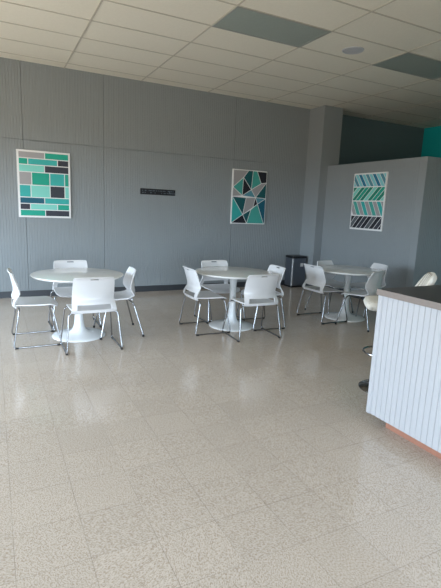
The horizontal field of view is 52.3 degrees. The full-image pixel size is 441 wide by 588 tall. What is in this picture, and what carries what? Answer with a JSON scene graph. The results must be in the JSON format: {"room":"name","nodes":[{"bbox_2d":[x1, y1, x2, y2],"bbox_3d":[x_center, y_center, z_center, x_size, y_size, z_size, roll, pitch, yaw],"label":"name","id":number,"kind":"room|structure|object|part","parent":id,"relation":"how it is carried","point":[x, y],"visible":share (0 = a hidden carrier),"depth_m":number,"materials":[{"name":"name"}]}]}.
{"room":"common room","nodes":[
{"label":"common room","id":0,"kind":"room"},
{"bbox_2d":[0,57,423,291],"bbox_3d":[-0.839,-1.831,8.122,12.320,3.566,0.100,-3,12,-26],"label":"wall","id":1,"kind":"structure","parent":0,"point":[121,136],"depth_m":7.86,"materials":[{"name":"grey paint"}]},
{"bbox_2d":[16,149,70,217],"bbox_3d":[-2.773,-1.720,7.082,0.780,1.020,0.030,-3,12,-26],"label":"wall art","id":2,"kind":"object","parent":1,"relation":"attached to","point":[43,177],"visible":1,"depth_m":7.06,"materials":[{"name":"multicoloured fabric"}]},
{"bbox_2d":[0,280,284,297],"bbox_3d":[-2.368,-0.043,7.658,9.000,0.105,0.008,-3,12,-26],"label":"baseboard","id":3,"kind":"structure","parent":1,"relation":"attached to","point":[32,293],"depth_m":8.10,"materials":[{"name":"grey plastic"}]},
{"bbox_2d":[140,188,174,195],"bbox_3d":[-1.102,-1.799,7.927,0.644,0.100,0.016,-3,12,-26],"label":"wall sign","id":4,"kind":"object","parent":1,"relation":"attached to","point":[142,190],"visible":1,"depth_m":7.92,"materials":[{"name":"black plastic"}]},
{"bbox_2d":[230,169,266,223],"bbox_3d":[0.551,-1.882,8.745,0.765,1.025,0.030,-3,12,-26],"label":"wall art","id":5,"kind":"object","parent":1,"relation":"attached to","point":[248,191],"visible":1,"depth_m":8.72,"materials":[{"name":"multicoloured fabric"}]},
{"bbox_2d":[0,285,440,587],"bbox_3d":[1.514,0.988,3.710,12.620,0.120,11.073,-3,12,-26],"label":"floor","id":6,"kind":"structure","parent":0,"point":[175,457],"depth_m":2.81,"materials":[{"name":"tile"}]},
{"bbox_2d":[7,268,61,349],"bbox_3d":[-2.074,0.124,4.990,0.503,0.804,0.592,-3,12,-26],"label":"chair","id":7,"kind":"object","parent":6,"relation":"on","point":[16,301],"visible":1,"depth_m":4.88,"materials":[{"name":"white plastic"}]},
{"bbox_3d":[-2.240,-0.075,4.862,0.111,0.379,0.467,-3,12,-26],"label":"backrest","id":8,"kind":"part","parent":7,"relation":"part of","materials":[{"name":"white plastic"}]},
{"bbox_3d":[-2.161,0.269,5.200,0.485,0.426,0.193,-3,12,-26],"label":"sled leg","id":9,"kind":"part","parent":7,"relation":"part of","materials":[{"name":"silver metal"}]},
{"bbox_3d":[-2.055,0.090,4.992,0.454,0.057,0.455,-3,12,-26],"label":"seat","id":10,"kind":"part","parent":7,"relation":"part of","materials":[{"name":"white plastic"}]},
{"bbox_3d":[-1.985,0.342,4.857,0.485,0.426,0.193,-3,12,-26],"label":"sled leg","id":11,"kind":"part","parent":7,"relation":"part of","materials":[{"name":"silver metal"}]},
{"bbox_2d":[48,260,101,329],"bbox_3d":[-1.857,0.000,5.685,0.592,0.804,0.503,-3,12,-26],"label":"chair","id":12,"kind":"object","parent":6,"relation":"on","point":[60,291],"visible":0.53,"depth_m":5.75,"materials":[{"name":"white plastic"}]},
{"bbox_3d":[-2.036,0.193,5.624,0.193,0.426,0.485,-3,12,-26],"label":"sled leg","id":13,"kind":"part","parent":12,"relation":"part of","materials":[{"name":"silver metal"}]},
{"bbox_3d":[-1.847,-0.029,5.662,0.455,0.057,0.454,-3,12,-26],"label":"seat","id":14,"kind":"part","parent":12,"relation":"part of","materials":[{"name":"white plastic"}]},
{"bbox_3d":[-1.936,-0.245,5.817,0.467,0.379,0.111,-3,12,-26],"label":"backrest","id":15,"kind":"part","parent":12,"relation":"part of","materials":[{"name":"white plastic"}]},
{"bbox_3d":[-1.685,0.174,5.799,0.193,0.426,0.485,-3,12,-26],"label":"sled leg","id":16,"kind":"part","parent":12,"relation":"part of","materials":[{"name":"silver metal"}]},
{"bbox_2d":[30,268,122,341],"bbox_3d":[-1.662,0.125,5.263,1.026,0.732,1.026,-3,12,-26],"label":"round table","id":17,"kind":"object","parent":6,"relation":"on","point":[79,332],"visible":0.66,"depth_m":5.21,"materials":[{"name":"white plastic"}]},
{"bbox_2d":[61,277,122,354],"bbox_3d":[-1.400,0.180,4.843,0.592,0.804,0.503,-3,12,-26],"label":"chair","id":18,"kind":"object","parent":6,"relation":"on","point":[88,295],"visible":0.97,"depth_m":4.63,"materials":[{"name":"white plastic"}]},
{"bbox_3d":[-1.587,0.370,4.799,0.193,0.426,0.485,-3,12,-26],"label":"sled leg","id":19,"kind":"part","parent":18,"relation":"part of","materials":[{"name":"silver metal"}]},
{"bbox_3d":[-1.407,0.143,4.854,0.455,0.057,0.454,-3,12,-26],"label":"seat","id":20,"kind":"part","parent":18,"relation":"part of","materials":[{"name":"white plastic"}]},
{"bbox_3d":[-1.303,0.008,4.632,0.467,0.379,0.111,-3,12,-26],"label":"backrest","id":21,"kind":"part","parent":18,"relation":"part of","materials":[{"name":"white plastic"}]},
{"bbox_3d":[-1.236,0.351,4.974,0.193,0.426,0.485,-3,12,-26],"label":"sled leg","id":22,"kind":"part","parent":18,"relation":"part of","materials":[{"name":"silver metal"}]},
{"bbox_2d":[93,266,143,339],"bbox_3d":[-1.245,0.077,5.447,0.520,0.792,0.582,-2,12,-24],"label":"shell chair","id":23,"kind":"object","parent":6,"relation":"on","point":[128,280],"visible":0.73,"depth_m":5.50,"materials":[{"name":"white plastic"}]},
{"bbox_3d":[-1.338,0.296,5.234,0.055,0.414,0.228,3,11,6],"label":"leg","id":24,"kind":"part","parent":23,"relation":"part of","materials":[{"name":"silver metal"}]},
{"bbox_3d":[-1.183,0.209,5.726,0.065,0.414,0.242,5,11,11],"label":"leg","id":25,"kind":"part","parent":23,"relation":"part of","materials":[{"name":"silver metal"}]},
{"bbox_3d":[-1.023,0.284,5.367,0.242,0.414,0.065,9,13,30],"label":"leg","id":26,"kind":"part","parent":23,"relation":"part of","materials":[{"name":"silver metal"}]},
{"bbox_2d":[179,266,230,335],"bbox_3d":[-0.206,0.055,5.757,0.503,0.804,0.592,-3,12,-26],"label":"chair","id":27,"kind":"object","parent":6,"relation":"on","point":[193,286],"visible":0.99,"depth_m":5.61,"materials":[{"name":"white plastic"}]},
{"bbox_3d":[-0.374,-0.145,5.633,0.111,0.379,0.467,-3,12,-26],"label":"backrest","id":28,"kind":"part","parent":27,"relation":"part of","materials":[{"name":"white plastic"}]},
{"bbox_3d":[-0.290,0.200,5.969,0.485,0.426,0.193,-3,12,-25],"label":"sled leg","id":29,"kind":"part","parent":27,"relation":"part of","materials":[{"name":"silver metal"}]},
{"bbox_3d":[-0.187,0.021,5.759,0.454,0.057,0.455,-3,12,-25],"label":"seat","id":30,"kind":"part","parent":27,"relation":"part of","materials":[{"name":"white plastic"}]},
{"bbox_3d":[-0.120,0.273,5.622,0.485,0.426,0.193,-3,12,-25],"label":"sled leg","id":31,"kind":"part","parent":27,"relation":"part of","materials":[{"name":"silver metal"}]},
{"bbox_2d":[194,260,244,323],"bbox_3d":[-0.007,-0.049,6.344,0.592,0.804,0.503,-3,12,-26],"label":"chair","id":32,"kind":"object","parent":6,"relation":"on","point":[216,288],"visible":0.73,"depth_m":6.41,"materials":[{"name":"white plastic"}]},
{"bbox_3d":[-0.186,0.144,6.283,0.193,0.426,0.485,-3,12,-26],"label":"sled leg","id":33,"kind":"part","parent":32,"relation":"part of","materials":[{"name":"silver metal"}]},
{"bbox_3d":[-0.086,-0.294,6.476,0.467,0.379,0.111,-3,12,-26],"label":"backrest","id":34,"kind":"part","parent":32,"relation":"part of","materials":[{"name":"white plastic"}]},
{"bbox_3d":[0.003,-0.079,6.321,0.455,0.057,0.454,-3,12,-26],"label":"seat","id":35,"kind":"part","parent":32,"relation":"part of","materials":[{"name":"white plastic"}]},
{"bbox_2d":[195,266,272,331],"bbox_3d":[0.161,0.064,5.980,1.026,0.732,1.026,-3,12,-26],"label":"round table","id":36,"kind":"object","parent":6,"relation":"on","point":[224,272],"visible":0.88,"depth_m":5.92,"materials":[{"name":"white metal"}]},
{"bbox_2d":[222,274,280,341],"bbox_3d":[0.401,0.123,5.533,0.592,0.804,0.503,-3,12,-25],"label":"chair","id":37,"kind":"object","parent":6,"relation":"on","point":[257,291],"visible":0.98,"depth_m":5.31,"materials":[{"name":"white plastic"}]},
{"bbox_3d":[0.211,0.311,5.495,0.193,0.426,0.485,-3,12,-25],"label":"sled leg","id":38,"kind":"part","parent":37,"relation":"part of","materials":[{"name":"silver metal"}]},
{"bbox_3d":[0.395,0.086,5.544,0.455,0.057,0.454,-3,12,-25],"label":"seat","id":39,"kind":"part","parent":37,"relation":"part of","materials":[{"name":"white plastic"}]},
{"bbox_3d":[0.491,-0.049,5.318,0.467,0.379,0.111,-3,12,-25],"label":"backrest","id":40,"kind":"part","parent":37,"relation":"part of","materials":[{"name":"white plastic"}]},
{"bbox_3d":[0.568,0.295,5.657,0.193,0.426,0.485,-3,12,-25],"label":"sled leg","id":41,"kind":"part","parent":37,"relation":"part of","materials":[{"name":"silver metal"}]},
{"bbox_2d":[236,265,285,330],"bbox_3d":[0.556,0.023,6.087,0.503,0.804,0.592,-2,12,-23],"label":"chair","id":42,"kind":"object","parent":6,"relation":"on","point":[272,268],"visible":0.44,"depth_m":6.02,"materials":[{"name":"white plastic"}]},
{"bbox_3d":[0.464,0.169,6.296,0.485,0.426,0.193,-2,12,-23],"label":"sled leg","id":43,"kind":"part","parent":42,"relation":"part of","materials":[{"name":"silver metal"}]},
{"bbox_3d":[0.615,0.243,5.941,0.485,0.426,0.193,-2,12,-23],"label":"sled leg","id":44,"kind":"part","parent":42,"relation":"part of","materials":[{"name":"silver metal"}]},
{"bbox_3d":[0.746,-0.192,6.122,0.111,0.379,0.467,-2,12,-23],"label":"backrest","id":45,"kind":"part","parent":42,"relation":"part of","materials":[{"name":"white plastic"}]},
{"bbox_2d":[284,255,306,287],"bbox_3d":[1.562,-0.475,9.332,0.356,0.645,0.285,-3,12,-26],"label":"waste bin","id":46,"kind":"object","parent":6,"relation":"on","point":[295,268],"visible":0.91,"depth_m":9.24,"materials":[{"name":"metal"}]},
{"bbox_3d":[1.567,-0.772,9.289,0.356,0.045,0.253,-3,12,-26],"label":"lid","id":47,"kind":"part","parent":46,"relation":"part of","materials":[{"name":"black plastic"}]},
{"bbox_2d":[296,264,346,324],"bbox_3d":[1.502,-0.031,6.575,0.503,0.804,0.592,-3,12,-27],"label":"chair","id":48,"kind":"object","parent":6,"relation":"on","point":[315,275],"visible":1,"depth_m":6.43,"materials":[{"name":"white plastic"}]},
{"bbox_3d":[1.411,0.115,6.785,0.485,0.426,0.193,-3,12,-27],"label":"sled leg","id":49,"kind":"part","parent":48,"relation":"part of","materials":[{"name":"silver metal"}]},
{"bbox_3d":[1.336,-0.229,6.445,0.111,0.379,0.467,-3,12,-27],"label":"backrest","id":50,"kind":"part","parent":48,"relation":"part of","materials":[{"name":"white plastic"}]},
{"bbox_3d":[1.520,-0.065,6.578,0.454,0.057,0.455,-3,12,-27],"label":"seat","id":51,"kind":"part","parent":48,"relation":"part of","materials":[{"name":"white plastic"}]},
{"bbox_3d":[1.593,0.187,6.444,0.485,0.426,0.193,-3,12,-27],"label":"sled leg","id":52,"kind":"part","parent":48,"relation":"part of","materials":[{"name":"silver metal"}]},
{"bbox_2d":[304,260,353,314],"bbox_3d":[1.744,-0.114,7.096,0.582,0.792,0.520,-5,13,-34],"label":"shell chair","id":53,"kind":"object","parent":6,"relation":"on","point":[330,281],"visible":0.49,"depth_m":7.15,"materials":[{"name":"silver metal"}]},
{"bbox_3d":[1.692,0.110,6.868,0.198,0.414,0.125,-5,13,-34],"label":"leg","id":54,"kind":"part","parent":53,"relation":"part of","materials":[{"name":"silver metal"}]},
{"bbox_2d":[318,265,384,321],"bbox_3d":[1.889,-0.008,6.731,1.026,0.732,1.026,-3,12,-26],"label":"round table","id":55,"kind":"object","parent":6,"relation":"on","point":[348,271],"visible":0.79,"depth_m":6.67,"materials":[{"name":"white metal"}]},
{"bbox_2d":[335,271,384,331],"bbox_3d":[2.014,0.050,6.293,0.582,0.792,0.520,-8,15,-44],"label":"shell chair","id":56,"kind":"object","parent":6,"relation":"on","point":[374,282],"visible":0.83,"depth_m":6.09,"materials":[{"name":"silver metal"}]},
{"bbox_3d":[1.742,0.217,6.314,0.228,0.414,0.055,-1,11,-15],"label":"leg","id":57,"kind":"part","parent":56,"relation":"part of","materials":[{"name":"silver metal"}]},
{"bbox_3d":[1.979,0.273,6.074,0.065,0.414,0.242,4,11,9],"label":"leg","id":58,"kind":"part","parent":56,"relation":"part of","materials":[{"name":"silver metal"}]},
{"bbox_2d":[350,263,387,317],"bbox_3d":[2.317,-0.079,7.037,0.520,0.792,0.582,-1,11,-19],"label":"shell chair","id":59,"kind":"object","parent":6,"relation":"on","point":[383,267],"visible":0.46,"depth_m":6.99,"materials":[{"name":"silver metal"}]},
{"bbox_2d":[358,272,437,392],"bbox_3d":[1.533,0.328,3.957,0.564,1.084,0.411,5,11,13],"label":"bar stool","id":60,"kind":"object","parent":6,"relation":"on","point":[371,302],"visible":0.29,"depth_m":3.88,"materials":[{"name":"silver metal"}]},
{"bbox_3d":[1.480,0.091,3.927,0.433,0.100,0.401,5,11,13],"label":"seat","id":61,"kind":"part","parent":60,"relation":"part of","materials":[{"name":"white plastic"}]},
{"bbox_3d":[1.731,-0.043,3.843,0.176,0.296,0.360,5,11,13],"label":"backrest","id":62,"kind":"part","parent":60,"relation":"part of","materials":[{"name":"white plastic"}]},
{"bbox_2d":[366,285,440,458],"bbox_3d":[2.155,0.686,2.371,1.060,1.028,2.640,-3,12,-26],"label":"counter","id":63,"kind":"object","parent":6,"relation":"on","point":[404,390],"depth_m":3.00,"materials":[{"name":"white wood"}]},
{"bbox_3d":[1.123,0.446,3.264,0.027,0.890,0.034,-3,12,-26],"label":"corner trim","id":64,"kind":"part","parent":63,"relation":"part of","materials":[{"name":"white wood"}]},
{"bbox_2d":[376,285,440,310],"bbox_3d":[2.175,0.203,2.278,1.060,0.043,2.640,-3,12,-26],"label":"countertop","id":65,"kind":"structure","parent":63,"relation":"on","point":[426,296],"depth_m":3.05,"materials":[{"name":"stone"}]},
{"bbox_2d":[0,0,440,127],"bbox_3d":[1.665,-2.629,3.018,12.620,0.120,11.073,-3,12,-26],"label":"ceiling","id":66,"kind":"structure","parent":0,"point":[326,14],"depth_m":5.77,"materials":[{"name":"tile"}]},
{"bbox_2d":[0,0,440,126],"bbox_3d":[1.662,-2.567,3.030,12.320,0.006,10.773,-3,12,-26],"label":"grid","id":67,"kind":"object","parent":66,"relation":"attached to","point":[101,1],"depth_m":5.92,"materials":[{"name":"paint"}]},
{"bbox_2d":[211,6,330,47],"bbox_3d":[0.579,-3.003,5.086,1.219,0.012,0.610,-3,12,-26],"label":"recessed light","id":68,"kind":"object","parent":66,"relation":"in","point":[240,20],"visible":1,"depth_m":5.06,"materials":[{"name":"grey plastic"}]},
{"bbox_2d":[342,46,363,53],"bbox_3d":[1.668,-3.066,5.656,0.270,0.012,0.270,-3,12,-26],"label":"ceiling speaker","id":69,"kind":"object","parent":66,"relation":"attached to","point":[352,49],"visible":1,"depth_m":5.63},
{"bbox_2d":[344,48,361,53],"bbox_3d":[1.668,-3.066,5.656,0.224,0.012,0.224,-3,12,-26],"label":"grille","id":70,"kind":"object","parent":69,"relation":"attached to","point":[346,50],"depth_m":5.65,"materials":[{"name":"white metal"}]},
{"bbox_2d":[372,52,440,79],"bbox_3d":[2.759,-3.120,6.174,1.219,0.012,0.610,-3,12,-26],"label":"recessed light","id":71,"kind":"object","parent":66,"relation":"in","point":[408,63],"visible":1,"depth_m":6.13,"materials":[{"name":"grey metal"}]},
{"bbox_2d":[300,105,342,280],"bbox_3d":[2.035,-1.927,9.248,0.453,3.565,0.459,-3,12,-26],"label":"wall column","id":72,"kind":"structure","parent":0,"point":[325,123],"depth_m":8.98,"materials":[{"name":"grey paint"}]},
{"bbox_2d":[320,156,432,299],"bbox_3d":[2.654,-1.122,8.140,0.129,2.452,2.331,-3,12,-26],"label":"wall","id":73,"kind":"structure","parent":0,"point":[391,246],"depth_m":7.73,"materials":[{"name":"grey paint"}]},
{"bbox_2d":[349,172,388,230],"bbox_3d":[2.623,-1.640,7.986,0.030,1.000,0.785,-3,12,-26],"label":"wall art","id":74,"kind":"object","parent":73,"relation":"attached to","point":[369,189],"visible":1,"depth_m":7.94,"materials":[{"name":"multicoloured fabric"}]},
{"bbox_2d":[407,156,440,286],"bbox_3d":[4.492,-0.989,7.843,3.118,2.452,0.120,-3,12,-26],"label":"wall","id":75,"kind":"structure","parent":0,"point":[429,259],"depth_m":7.17,"materials":[{"name":"grey paint"}]},
{"bbox_2d":[421,126,440,157],"bbox_3d":[7.149,-1.120,6.137,0.120,3.566,10.773,-3,12,-26],"label":"wall","id":76,"kind":"structure","parent":0,"point":[431,146],"depth_m":10.32,"materials":[{"name":"teal paint"}]}
]}

